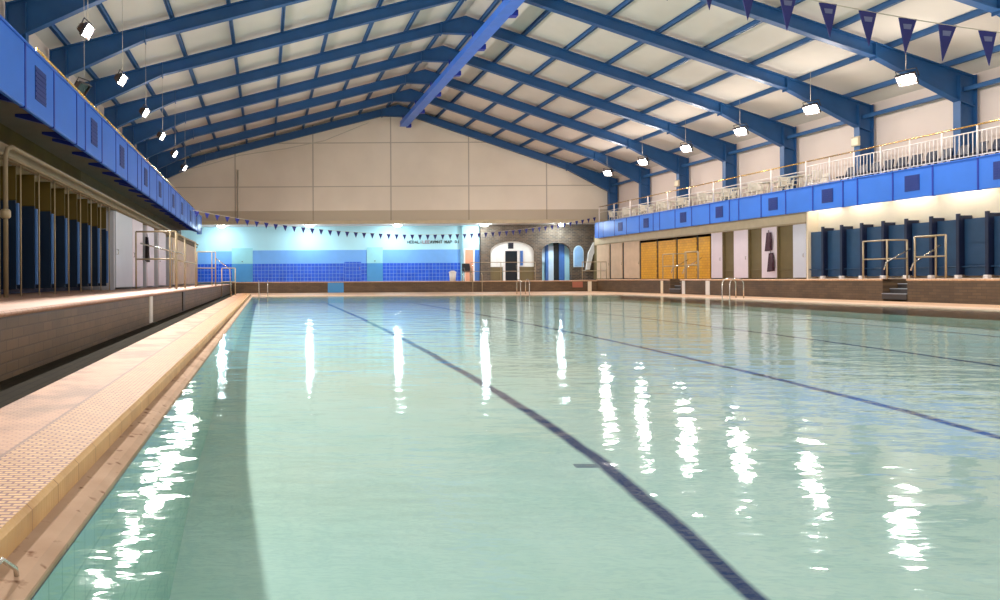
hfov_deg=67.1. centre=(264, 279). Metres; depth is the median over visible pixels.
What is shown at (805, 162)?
railing
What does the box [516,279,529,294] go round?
pool ladder
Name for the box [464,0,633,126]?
purlin
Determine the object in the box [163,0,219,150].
purlin
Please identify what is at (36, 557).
gutter
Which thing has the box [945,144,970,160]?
chair
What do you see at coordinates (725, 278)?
pool ladder
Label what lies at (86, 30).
lamp
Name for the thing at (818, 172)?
garden chair
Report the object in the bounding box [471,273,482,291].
rails
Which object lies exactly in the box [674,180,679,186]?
emergency light
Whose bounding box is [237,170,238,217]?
pipe
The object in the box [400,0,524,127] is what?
ridge beam
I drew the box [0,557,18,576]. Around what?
grab rail
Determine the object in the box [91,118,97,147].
grille
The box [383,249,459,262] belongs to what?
trim
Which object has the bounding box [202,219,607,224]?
trim
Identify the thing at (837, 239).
changing cubicle
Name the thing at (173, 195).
grille
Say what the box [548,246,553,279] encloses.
door
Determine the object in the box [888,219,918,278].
changing cubicle
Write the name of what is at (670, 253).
guard rail
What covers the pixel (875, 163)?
chair
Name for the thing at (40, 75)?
grille
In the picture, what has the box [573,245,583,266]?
arched window
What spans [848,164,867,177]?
chair
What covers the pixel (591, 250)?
duct
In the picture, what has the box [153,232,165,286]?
changing cubicle
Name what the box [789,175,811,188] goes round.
table
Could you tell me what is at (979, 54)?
purlin
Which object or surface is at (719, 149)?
roof frame
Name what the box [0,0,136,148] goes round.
wall
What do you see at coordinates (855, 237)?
changing cubicle
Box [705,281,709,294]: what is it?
post
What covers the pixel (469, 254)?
door
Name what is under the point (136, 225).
changing cubicle
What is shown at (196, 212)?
pennant line
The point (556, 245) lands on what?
doorway
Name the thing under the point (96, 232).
changing cubicle
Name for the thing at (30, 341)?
wall
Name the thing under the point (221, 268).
guard rail
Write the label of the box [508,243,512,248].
door sign
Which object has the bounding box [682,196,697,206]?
table
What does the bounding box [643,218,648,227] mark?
grille
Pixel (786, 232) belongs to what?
changing cubicle
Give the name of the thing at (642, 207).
garden chair
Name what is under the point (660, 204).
garden chair
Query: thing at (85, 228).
changing cubicle
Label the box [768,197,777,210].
grille
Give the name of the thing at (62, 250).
changing cubicle
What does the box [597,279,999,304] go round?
wall
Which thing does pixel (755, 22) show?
purlin
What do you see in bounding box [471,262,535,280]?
guard rail
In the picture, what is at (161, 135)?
lamp
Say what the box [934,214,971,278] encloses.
changing cubicle
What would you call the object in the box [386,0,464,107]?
purlin
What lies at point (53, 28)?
purlin
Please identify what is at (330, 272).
trim
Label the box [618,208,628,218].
garden chair
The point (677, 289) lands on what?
stairs
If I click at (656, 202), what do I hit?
garden chair
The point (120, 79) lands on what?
lamp
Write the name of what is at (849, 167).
chair
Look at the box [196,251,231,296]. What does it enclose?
guard rail
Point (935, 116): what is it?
wall
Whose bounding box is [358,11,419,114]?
purlin
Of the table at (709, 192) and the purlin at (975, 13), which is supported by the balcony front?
the table at (709, 192)
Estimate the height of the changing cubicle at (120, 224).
2.280 m
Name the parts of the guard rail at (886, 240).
post, rail, rail, post, handrail, post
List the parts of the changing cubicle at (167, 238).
door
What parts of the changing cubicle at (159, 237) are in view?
door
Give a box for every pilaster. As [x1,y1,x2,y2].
[232,248,252,281]
[367,247,382,280]
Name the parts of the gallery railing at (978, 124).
baluster panel, baluster panel, post, baluster panel, post, baluster panel, handrail, post, baluster panel, post, baluster panel, post, baluster panel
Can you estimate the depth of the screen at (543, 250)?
54.90 m
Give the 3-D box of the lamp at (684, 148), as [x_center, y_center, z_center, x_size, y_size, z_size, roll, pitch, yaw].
[23.104,-7.899,38.345,0.519,1.785,0.636,0,0,-25]
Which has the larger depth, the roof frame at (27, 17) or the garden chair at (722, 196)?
the garden chair at (722, 196)
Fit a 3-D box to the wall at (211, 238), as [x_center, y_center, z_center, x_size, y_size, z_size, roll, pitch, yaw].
[9.167,-1.618,55.100,34.450,5.600,0.200,0,0,0]
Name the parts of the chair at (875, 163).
backrest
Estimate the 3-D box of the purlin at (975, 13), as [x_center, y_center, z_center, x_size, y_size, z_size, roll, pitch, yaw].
[23.155,-8.687,28.050,0.140,0.200,49.100,0,0,0]
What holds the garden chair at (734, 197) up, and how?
on the balcony front
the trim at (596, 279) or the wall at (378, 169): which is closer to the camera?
the trim at (596, 279)
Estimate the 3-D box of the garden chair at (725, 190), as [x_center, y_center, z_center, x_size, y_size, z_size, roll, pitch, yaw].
[24.957,-4.516,37.564,0.556,0.876,0.584,0,0,0]
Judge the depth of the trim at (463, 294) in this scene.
39.95 m
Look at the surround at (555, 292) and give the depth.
43.99 m
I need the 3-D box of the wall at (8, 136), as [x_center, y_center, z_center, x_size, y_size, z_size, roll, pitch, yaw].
[-5.383,-1.432,24.250,0.150,3.440,40.500,0,0,0]
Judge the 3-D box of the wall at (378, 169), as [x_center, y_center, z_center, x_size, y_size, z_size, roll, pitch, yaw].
[9.154,-8.843,52.725,34.500,8.850,0.250,0,0,0]
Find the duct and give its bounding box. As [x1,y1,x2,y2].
[585,242,593,269]
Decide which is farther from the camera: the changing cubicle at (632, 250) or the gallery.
the changing cubicle at (632, 250)
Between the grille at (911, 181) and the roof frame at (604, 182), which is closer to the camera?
the grille at (911, 181)
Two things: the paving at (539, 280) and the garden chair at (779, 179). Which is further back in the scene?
the paving at (539, 280)
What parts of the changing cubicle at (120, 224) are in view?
door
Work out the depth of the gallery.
15.49 m
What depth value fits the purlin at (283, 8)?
32.99 m
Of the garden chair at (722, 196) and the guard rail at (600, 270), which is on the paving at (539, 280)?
the guard rail at (600, 270)
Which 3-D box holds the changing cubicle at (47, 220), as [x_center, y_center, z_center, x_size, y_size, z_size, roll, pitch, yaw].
[-4.783,-0.880,14.735,1.024,2.330,0.980,0,0,0]
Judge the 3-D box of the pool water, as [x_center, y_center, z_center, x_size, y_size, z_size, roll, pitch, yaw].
[9.805,0.879,18.750,21.000,0.001,42.500,0,0,0]
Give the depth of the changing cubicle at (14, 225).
12.27 m
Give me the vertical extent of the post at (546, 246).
2.820 m
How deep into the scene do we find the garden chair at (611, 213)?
50.33 m
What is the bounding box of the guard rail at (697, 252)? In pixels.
[682,251,701,278]
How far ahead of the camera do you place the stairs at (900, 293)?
25.71 m
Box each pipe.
[0,141,197,296]
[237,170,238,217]
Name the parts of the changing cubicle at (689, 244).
door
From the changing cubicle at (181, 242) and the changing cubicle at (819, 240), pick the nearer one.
the changing cubicle at (819, 240)
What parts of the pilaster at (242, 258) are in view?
panel, panel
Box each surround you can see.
[251,291,661,295]
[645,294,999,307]
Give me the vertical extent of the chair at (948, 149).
0.860 m
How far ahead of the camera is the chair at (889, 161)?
28.72 m
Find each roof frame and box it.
[5,0,999,42]
[49,0,977,160]
[85,0,873,177]
[104,16,796,189]
[122,45,736,200]
[137,69,688,208]
[148,88,649,212]
[158,105,617,220]
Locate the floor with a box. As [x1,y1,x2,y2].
[169,318,999,599]
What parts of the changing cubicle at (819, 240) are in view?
panel, edge post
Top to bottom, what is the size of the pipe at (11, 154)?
2.550 m
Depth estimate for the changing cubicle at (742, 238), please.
35.90 m
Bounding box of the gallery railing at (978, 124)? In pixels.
[806,119,999,184]
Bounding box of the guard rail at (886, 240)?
[862,239,910,278]
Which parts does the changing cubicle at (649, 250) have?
door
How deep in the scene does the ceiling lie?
33.01 m
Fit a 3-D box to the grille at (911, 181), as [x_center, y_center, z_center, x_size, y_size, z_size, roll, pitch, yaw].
[24.175,-3.622,26.155,0.032,0.590,0.600,0,0,0]
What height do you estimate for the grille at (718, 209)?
0.590 m
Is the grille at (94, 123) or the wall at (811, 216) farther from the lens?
the wall at (811, 216)
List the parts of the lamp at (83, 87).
glass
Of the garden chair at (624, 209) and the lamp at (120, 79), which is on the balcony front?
the garden chair at (624, 209)
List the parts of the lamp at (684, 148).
glass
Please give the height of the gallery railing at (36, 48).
0.726 m
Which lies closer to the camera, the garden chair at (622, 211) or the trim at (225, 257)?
the garden chair at (622, 211)
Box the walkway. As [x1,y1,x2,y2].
[0,293,236,407]
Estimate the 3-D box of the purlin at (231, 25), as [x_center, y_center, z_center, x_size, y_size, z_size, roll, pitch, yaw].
[-1.354,-10.288,28.050,0.140,0.200,49.100,0,0,0]
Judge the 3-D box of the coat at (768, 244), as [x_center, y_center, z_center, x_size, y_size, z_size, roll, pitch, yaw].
[24.380,-1.908,33.890,0.160,1.021,0.439,0,0,0]
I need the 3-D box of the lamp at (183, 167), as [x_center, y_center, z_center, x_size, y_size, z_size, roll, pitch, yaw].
[-4.698,-7.922,40.544,0.416,3.207,0.516,0,0,9]
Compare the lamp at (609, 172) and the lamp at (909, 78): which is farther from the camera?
the lamp at (609, 172)
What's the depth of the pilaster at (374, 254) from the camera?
54.90 m
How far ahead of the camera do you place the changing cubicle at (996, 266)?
23.57 m
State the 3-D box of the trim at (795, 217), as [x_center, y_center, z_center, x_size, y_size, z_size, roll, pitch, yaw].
[24.545,-2.984,41.850,0.120,0.730,20.300,0,0,0]
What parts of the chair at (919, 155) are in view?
backrest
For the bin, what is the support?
on the paving at (539, 280)
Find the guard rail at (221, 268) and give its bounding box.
[221,268,235,296]
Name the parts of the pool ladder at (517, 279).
rail, rail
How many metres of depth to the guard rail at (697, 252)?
38.71 m
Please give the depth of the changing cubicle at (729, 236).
37.12 m
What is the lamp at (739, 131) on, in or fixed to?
hanging from the ceiling
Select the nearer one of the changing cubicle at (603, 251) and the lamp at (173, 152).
the lamp at (173, 152)
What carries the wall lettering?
attached to the wall at (211, 238)
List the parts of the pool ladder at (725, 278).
rail, rail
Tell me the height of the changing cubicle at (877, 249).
2.290 m
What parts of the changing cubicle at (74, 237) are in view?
panel, post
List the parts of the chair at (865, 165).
backrest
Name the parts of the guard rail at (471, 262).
rail, rail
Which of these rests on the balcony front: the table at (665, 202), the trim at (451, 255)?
the table at (665, 202)
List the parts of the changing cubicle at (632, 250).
door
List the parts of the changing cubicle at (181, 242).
door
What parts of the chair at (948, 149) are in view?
backrest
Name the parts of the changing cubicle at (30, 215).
panel, post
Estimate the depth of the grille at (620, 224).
47.58 m
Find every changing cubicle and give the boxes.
[0,165,21,295]
[16,173,39,294]
[35,181,55,293]
[51,187,69,292]
[65,193,80,291]
[69,198,91,290]
[82,211,132,289]
[88,202,100,290]
[98,206,109,289]
[115,219,142,288]
[142,225,153,287]
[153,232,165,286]
[165,237,179,285]
[172,241,186,285]
[179,244,194,284]
[597,244,622,278]
[611,243,637,278]
[624,241,654,278]
[641,239,672,278]
[658,237,692,278]
[678,235,710,278]
[699,236,721,278]
[711,232,724,278]
[724,231,747,278]
[734,229,760,278]
[750,228,776,278]
[762,226,792,278]
[779,225,805,278]
[793,224,806,278]
[809,227,833,278]
[825,225,852,278]
[844,223,873,278]
[864,221,894,278]
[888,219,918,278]
[909,216,944,278]
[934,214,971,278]
[962,211,999,278]
[991,216,999,275]
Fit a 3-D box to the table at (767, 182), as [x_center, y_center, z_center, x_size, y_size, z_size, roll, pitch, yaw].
[24.957,-4.459,34.700,0.900,0.763,0.900,0,0,0]
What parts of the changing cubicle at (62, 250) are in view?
panel, post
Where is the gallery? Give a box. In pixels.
[0,15,201,233]
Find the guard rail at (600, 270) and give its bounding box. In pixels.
[582,261,606,279]
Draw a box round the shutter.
[559,244,564,279]
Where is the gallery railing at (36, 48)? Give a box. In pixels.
[35,47,192,206]
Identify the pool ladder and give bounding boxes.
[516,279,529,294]
[722,278,743,298]
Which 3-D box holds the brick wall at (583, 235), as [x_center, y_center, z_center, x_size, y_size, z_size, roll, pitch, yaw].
[21.564,-2.133,54.450,9.650,4.340,0.300,0,0,0]
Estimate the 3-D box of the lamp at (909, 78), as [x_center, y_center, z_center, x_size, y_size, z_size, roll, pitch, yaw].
[23.104,-7.899,25.175,0.519,1.785,0.636,0,0,-25]
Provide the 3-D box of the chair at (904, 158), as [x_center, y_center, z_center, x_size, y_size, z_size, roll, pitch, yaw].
[25.427,-4.513,28.160,0.560,0.860,0.440,0,0,0]
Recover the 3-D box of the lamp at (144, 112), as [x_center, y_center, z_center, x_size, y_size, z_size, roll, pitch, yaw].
[-4.698,-7.922,27.194,0.416,3.207,0.516,0,0,9]
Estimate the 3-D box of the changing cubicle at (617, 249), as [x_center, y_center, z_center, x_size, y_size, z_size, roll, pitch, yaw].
[24.953,-1.306,48.722,1.040,2.510,1.715,0,0,0]
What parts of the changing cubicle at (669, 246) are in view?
door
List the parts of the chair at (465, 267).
backrest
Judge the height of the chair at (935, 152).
0.860 m
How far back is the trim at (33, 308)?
8.73 m
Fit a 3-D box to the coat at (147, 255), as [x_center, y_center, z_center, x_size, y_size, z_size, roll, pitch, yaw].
[-4.206,-1.159,25.140,0.160,1.021,0.439,0,0,0]
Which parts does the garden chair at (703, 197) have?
backrest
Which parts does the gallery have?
fascia panel, fascia panel, fascia panel, fascia panel, fascia panel, fascia panel, fascia panel, fascia panel, fascia panel, fascia panel, fascia panel, fascia panel, fascia panel, fascia panel, fascia panel, fascia panel, fascia panel, fascia panel, fascia panel, fascia panel, fascia panel, fascia panel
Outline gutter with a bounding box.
[0,296,252,599]
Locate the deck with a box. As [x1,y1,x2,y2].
[231,281,596,292]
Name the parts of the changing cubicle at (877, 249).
panel, edge post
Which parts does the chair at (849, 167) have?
backrest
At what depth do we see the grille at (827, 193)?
30.08 m
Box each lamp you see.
[74,60,91,95]
[77,17,95,40]
[114,5,128,86]
[138,45,149,118]
[156,79,166,140]
[170,148,178,157]
[180,163,187,170]
[602,167,612,175]
[636,155,648,165]
[679,119,692,152]
[732,123,748,136]
[801,71,820,115]
[894,67,918,86]
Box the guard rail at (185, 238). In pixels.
[177,233,196,288]
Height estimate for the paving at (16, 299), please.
0.011 m
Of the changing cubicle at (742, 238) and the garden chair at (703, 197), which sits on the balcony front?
the garden chair at (703, 197)
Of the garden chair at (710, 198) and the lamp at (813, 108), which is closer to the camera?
the lamp at (813, 108)
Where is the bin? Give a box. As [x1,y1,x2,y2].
[449,271,456,280]
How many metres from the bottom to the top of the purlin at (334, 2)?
0.200 m
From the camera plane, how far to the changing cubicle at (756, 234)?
35.08 m
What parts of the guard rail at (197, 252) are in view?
post, post, post, handrail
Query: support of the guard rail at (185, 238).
on the paving at (16, 299)
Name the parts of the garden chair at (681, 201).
backrest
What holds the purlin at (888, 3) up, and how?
attached to the ceiling
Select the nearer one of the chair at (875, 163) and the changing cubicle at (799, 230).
the chair at (875, 163)
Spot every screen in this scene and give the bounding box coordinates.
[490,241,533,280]
[542,247,544,261]
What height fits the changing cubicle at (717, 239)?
2.510 m
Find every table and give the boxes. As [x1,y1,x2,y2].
[663,201,676,210]
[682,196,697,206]
[705,192,723,202]
[730,187,747,198]
[757,181,777,193]
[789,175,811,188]
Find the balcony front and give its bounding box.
[595,153,999,237]
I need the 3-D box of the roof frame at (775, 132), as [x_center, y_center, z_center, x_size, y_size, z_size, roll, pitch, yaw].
[9.168,-6.093,34.740,34.230,13.950,0.300,0,0,0]
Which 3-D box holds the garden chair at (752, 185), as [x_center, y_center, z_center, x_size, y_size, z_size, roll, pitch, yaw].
[24.957,-4.516,35.464,0.556,0.876,0.584,0,0,0]
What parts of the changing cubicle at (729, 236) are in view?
panel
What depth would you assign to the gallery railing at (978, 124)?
26.34 m
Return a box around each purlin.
[49,24,149,140]
[96,3,191,157]
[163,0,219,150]
[226,0,247,142]
[274,6,285,135]
[302,0,336,128]
[330,0,383,121]
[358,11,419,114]
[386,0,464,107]
[407,0,500,107]
[435,10,550,117]
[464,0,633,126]
[491,1,706,136]
[520,0,804,146]
[546,0,904,155]
[573,9,987,164]
[600,45,999,173]
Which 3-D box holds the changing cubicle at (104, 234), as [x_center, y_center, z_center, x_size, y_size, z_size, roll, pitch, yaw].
[-4.783,-0.880,19.710,1.024,2.330,0.980,0,0,0]
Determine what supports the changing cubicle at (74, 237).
on the paving at (16, 299)
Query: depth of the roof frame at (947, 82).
25.94 m
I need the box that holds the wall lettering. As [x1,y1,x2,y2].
[407,240,458,243]
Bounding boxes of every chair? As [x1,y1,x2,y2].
[462,263,470,280]
[608,211,618,218]
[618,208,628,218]
[623,208,633,216]
[640,205,650,214]
[652,202,662,212]
[657,201,669,211]
[677,197,688,206]
[692,193,703,205]
[699,193,711,204]
[699,195,711,203]
[715,188,729,201]
[722,190,736,200]
[723,188,737,199]
[742,183,756,196]
[748,185,763,195]
[750,183,766,195]
[772,177,787,190]
[780,177,797,190]
[803,170,822,186]
[810,173,828,183]
[836,167,852,179]
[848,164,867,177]
[859,162,879,175]
[872,159,893,173]
[885,156,907,171]
[899,153,922,168]
[914,151,936,166]
[930,148,952,163]
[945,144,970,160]
[961,141,988,157]
[979,138,999,154]
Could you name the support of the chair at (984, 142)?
on the balcony front
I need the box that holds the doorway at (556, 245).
[553,243,558,279]
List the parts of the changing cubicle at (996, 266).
panel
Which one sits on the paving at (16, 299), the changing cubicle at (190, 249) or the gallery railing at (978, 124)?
the changing cubicle at (190, 249)
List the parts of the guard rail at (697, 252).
post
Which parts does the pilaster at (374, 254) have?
panel, panel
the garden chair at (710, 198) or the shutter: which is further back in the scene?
the shutter
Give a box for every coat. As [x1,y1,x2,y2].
[145,235,149,261]
[765,230,771,250]
[767,251,774,271]
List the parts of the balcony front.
fascia panel, fascia panel, fascia panel, fascia panel, fascia panel, fascia panel, fascia panel, fascia panel, fascia panel, fascia panel, fascia panel, fascia panel, fascia panel, fascia panel, fascia panel, fascia panel, fascia panel, fascia panel, fascia panel, fascia panel, fascia panel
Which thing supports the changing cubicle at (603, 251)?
on the paving
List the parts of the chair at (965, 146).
backrest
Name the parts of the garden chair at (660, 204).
backrest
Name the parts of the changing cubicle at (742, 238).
door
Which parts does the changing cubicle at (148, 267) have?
door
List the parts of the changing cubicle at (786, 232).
panel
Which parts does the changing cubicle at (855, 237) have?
panel, edge post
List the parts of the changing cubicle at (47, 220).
panel, post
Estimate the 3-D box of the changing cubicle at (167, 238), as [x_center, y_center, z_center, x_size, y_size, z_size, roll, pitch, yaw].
[-4.769,-0.855,33.970,1.030,2.280,2.800,0,0,0]
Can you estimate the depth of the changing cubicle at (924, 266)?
26.13 m
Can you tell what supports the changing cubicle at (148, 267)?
on the paving at (16, 299)
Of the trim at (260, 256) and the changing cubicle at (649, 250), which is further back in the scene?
the trim at (260, 256)
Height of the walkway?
0.360 m
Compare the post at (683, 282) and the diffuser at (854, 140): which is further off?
the post at (683, 282)
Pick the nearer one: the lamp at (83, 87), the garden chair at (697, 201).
the lamp at (83, 87)
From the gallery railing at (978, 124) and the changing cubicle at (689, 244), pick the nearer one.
the gallery railing at (978, 124)
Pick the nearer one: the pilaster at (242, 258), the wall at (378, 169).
the wall at (378, 169)
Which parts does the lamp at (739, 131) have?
glass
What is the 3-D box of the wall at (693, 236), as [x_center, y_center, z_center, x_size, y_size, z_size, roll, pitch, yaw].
[25.566,-1.699,43.000,0.150,3.290,22.600,0,0,0]
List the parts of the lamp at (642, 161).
glass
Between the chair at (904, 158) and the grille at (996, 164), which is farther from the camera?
the chair at (904, 158)
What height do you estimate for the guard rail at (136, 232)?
1.828 m
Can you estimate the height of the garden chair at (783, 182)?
0.876 m
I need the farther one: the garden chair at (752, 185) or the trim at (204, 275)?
the trim at (204, 275)
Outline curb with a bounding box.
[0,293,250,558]
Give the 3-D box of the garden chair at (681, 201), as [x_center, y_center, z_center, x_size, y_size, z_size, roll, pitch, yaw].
[24.957,-4.516,41.764,0.556,0.876,0.584,0,0,0]
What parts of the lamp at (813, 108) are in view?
drop rod, glass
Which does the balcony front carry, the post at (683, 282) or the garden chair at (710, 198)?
the garden chair at (710, 198)
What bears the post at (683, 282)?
attached to the wall at (960, 292)
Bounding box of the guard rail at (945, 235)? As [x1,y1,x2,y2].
[910,234,946,278]
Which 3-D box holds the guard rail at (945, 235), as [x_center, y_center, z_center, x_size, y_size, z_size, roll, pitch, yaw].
[23.651,-0.808,24.478,1.116,1.528,1.212,0,0,0]
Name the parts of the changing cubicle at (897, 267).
panel, edge post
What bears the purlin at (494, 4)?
attached to the ceiling
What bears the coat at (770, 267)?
hanging from the changing cubicle at (775, 231)
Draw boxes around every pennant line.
[193,210,595,239]
[706,0,999,65]
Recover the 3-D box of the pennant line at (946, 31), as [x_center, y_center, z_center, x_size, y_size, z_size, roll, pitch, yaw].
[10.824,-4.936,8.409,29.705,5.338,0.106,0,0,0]
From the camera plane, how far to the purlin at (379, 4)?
35.96 m
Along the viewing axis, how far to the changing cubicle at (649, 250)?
44.58 m
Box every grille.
[35,65,46,106]
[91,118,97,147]
[120,145,124,168]
[144,167,147,186]
[159,181,161,197]
[172,194,174,208]
[618,222,622,230]
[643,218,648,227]
[680,212,685,222]
[715,206,722,217]
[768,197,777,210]
[822,188,832,202]
[904,174,919,191]
[993,161,999,179]
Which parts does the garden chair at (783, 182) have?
backrest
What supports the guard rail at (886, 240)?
on the paving
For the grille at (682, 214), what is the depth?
40.48 m
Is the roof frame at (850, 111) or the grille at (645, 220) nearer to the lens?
the roof frame at (850, 111)
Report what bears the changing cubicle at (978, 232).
on the paving
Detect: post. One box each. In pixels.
[149,296,152,322]
[182,292,184,310]
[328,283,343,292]
[545,245,548,279]
[588,281,591,290]
[682,281,684,293]
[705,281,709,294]
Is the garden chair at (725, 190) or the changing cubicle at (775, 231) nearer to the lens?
the changing cubicle at (775, 231)
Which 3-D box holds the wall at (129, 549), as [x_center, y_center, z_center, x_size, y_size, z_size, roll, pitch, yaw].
[-1.173,2.244,18.750,0.970,2.585,42.500,0,0,0]
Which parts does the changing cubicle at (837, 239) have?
panel, edge post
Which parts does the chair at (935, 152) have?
backrest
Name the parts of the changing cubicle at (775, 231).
door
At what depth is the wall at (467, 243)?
54.65 m
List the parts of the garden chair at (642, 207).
backrest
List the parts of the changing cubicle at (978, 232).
panel, edge post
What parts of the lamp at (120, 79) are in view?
glass, drop rod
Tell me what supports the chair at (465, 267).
on the paving at (539, 280)
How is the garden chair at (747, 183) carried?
on the balcony front
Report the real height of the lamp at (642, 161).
1.785 m
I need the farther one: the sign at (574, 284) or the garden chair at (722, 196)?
the sign at (574, 284)
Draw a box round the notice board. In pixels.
[520,251,522,265]
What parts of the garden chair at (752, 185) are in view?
backrest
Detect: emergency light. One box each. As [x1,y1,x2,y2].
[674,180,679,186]
[851,136,859,146]
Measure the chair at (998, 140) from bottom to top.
0.860 m
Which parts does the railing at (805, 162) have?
post, rail, post, post, post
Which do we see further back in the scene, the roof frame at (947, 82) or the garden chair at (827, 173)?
the garden chair at (827, 173)
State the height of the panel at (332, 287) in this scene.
0.690 m
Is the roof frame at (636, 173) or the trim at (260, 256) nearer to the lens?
the roof frame at (636, 173)
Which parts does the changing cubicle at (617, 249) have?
door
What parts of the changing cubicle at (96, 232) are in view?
panel, post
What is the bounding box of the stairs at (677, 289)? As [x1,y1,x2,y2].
[670,282,680,292]
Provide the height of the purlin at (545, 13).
0.200 m
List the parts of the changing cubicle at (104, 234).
panel, post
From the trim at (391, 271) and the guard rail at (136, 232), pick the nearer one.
the guard rail at (136, 232)
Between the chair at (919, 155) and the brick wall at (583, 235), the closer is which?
the chair at (919, 155)
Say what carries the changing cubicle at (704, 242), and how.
on the paving
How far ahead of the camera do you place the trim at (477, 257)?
54.64 m
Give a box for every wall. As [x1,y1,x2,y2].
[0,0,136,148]
[0,123,180,293]
[0,285,229,381]
[32,326,237,599]
[167,103,615,220]
[181,226,568,283]
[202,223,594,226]
[461,225,478,280]
[479,224,594,280]
[594,228,760,278]
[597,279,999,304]
[617,66,999,218]
[806,210,817,278]
[818,187,999,278]
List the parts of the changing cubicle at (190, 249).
door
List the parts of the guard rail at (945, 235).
post, handrail, rail, rail, post, post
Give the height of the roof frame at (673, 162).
13.950 m
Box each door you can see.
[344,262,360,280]
[464,249,474,280]
[503,250,518,280]
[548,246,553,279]
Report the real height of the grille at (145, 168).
0.590 m
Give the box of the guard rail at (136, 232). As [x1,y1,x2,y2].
[135,231,183,288]
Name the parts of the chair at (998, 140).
backrest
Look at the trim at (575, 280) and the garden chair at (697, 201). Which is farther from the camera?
the trim at (575, 280)
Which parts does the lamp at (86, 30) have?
glass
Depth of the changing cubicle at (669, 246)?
42.50 m
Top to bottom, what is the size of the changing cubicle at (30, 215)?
2.330 m
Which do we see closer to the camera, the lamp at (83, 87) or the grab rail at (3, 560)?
the grab rail at (3, 560)
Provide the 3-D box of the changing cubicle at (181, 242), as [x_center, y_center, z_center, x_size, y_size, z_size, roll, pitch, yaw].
[-4.769,-0.855,36.970,1.030,2.280,3.200,0,0,0]
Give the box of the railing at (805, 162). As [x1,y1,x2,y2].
[599,161,806,221]
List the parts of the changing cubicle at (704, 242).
door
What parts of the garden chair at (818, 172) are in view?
backrest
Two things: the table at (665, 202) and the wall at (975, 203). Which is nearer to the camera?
the wall at (975, 203)
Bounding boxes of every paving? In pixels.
[0,284,220,307]
[196,280,574,282]
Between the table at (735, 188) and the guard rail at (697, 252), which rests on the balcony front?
the table at (735, 188)
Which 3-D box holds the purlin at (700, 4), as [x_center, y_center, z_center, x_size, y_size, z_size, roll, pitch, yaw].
[17.044,-10.760,28.050,0.140,0.200,49.100,0,0,0]
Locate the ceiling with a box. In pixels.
[4,0,999,177]
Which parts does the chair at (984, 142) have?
backrest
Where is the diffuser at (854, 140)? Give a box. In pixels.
[851,137,857,145]
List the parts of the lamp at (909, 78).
glass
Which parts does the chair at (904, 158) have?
backrest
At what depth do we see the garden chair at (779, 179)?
33.77 m
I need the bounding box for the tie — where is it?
[612,77,999,185]
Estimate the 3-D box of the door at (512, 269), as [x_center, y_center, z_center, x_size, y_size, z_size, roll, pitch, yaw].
[19.119,-1.150,54.391,1.250,2.400,0.218,0,0,0]
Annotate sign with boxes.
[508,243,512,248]
[572,282,582,286]
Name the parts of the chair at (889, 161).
backrest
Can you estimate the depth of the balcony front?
29.68 m
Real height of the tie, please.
0.160 m
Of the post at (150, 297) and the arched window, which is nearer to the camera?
the post at (150, 297)
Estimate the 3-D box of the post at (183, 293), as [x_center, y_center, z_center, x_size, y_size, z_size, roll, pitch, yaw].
[-2.314,0.597,19.900,0.035,0.530,0.500,0,0,0]
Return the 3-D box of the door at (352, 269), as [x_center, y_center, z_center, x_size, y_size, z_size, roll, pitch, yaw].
[6.897,-0.656,54.905,1.300,1.540,0.149,0,0,0]
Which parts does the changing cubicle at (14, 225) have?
panel, post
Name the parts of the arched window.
pane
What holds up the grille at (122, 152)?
attached to the gallery
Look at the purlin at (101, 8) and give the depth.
28.35 m
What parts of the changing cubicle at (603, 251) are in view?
door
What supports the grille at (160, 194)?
attached to the gallery
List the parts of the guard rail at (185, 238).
post, rail, post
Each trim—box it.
[0,284,231,317]
[196,251,231,263]
[196,264,231,281]
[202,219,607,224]
[232,280,596,282]
[253,250,366,263]
[253,263,366,281]
[272,294,607,295]
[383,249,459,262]
[383,263,459,280]
[475,250,479,280]
[595,212,805,243]
[596,279,999,280]
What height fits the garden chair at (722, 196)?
0.876 m
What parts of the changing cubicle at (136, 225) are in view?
door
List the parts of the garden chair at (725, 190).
backrest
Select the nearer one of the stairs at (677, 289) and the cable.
the stairs at (677, 289)
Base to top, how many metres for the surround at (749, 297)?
0.330 m
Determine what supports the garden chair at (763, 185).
on the balcony front
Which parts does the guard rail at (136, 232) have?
post, rail, rail, handrail, post, post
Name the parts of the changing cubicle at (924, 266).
panel, edge post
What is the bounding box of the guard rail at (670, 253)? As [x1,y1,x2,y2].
[662,253,688,278]
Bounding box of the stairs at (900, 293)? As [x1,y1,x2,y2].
[881,283,906,299]
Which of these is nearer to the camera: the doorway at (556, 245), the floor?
the floor
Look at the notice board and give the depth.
54.38 m
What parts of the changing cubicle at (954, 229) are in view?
panel, edge post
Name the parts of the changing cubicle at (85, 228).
panel, post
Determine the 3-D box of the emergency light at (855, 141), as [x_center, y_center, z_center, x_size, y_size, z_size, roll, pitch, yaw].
[25.606,-6.004,30.350,0.105,0.400,0.400,0,0,0]
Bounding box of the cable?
[179,122,368,171]
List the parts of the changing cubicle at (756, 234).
panel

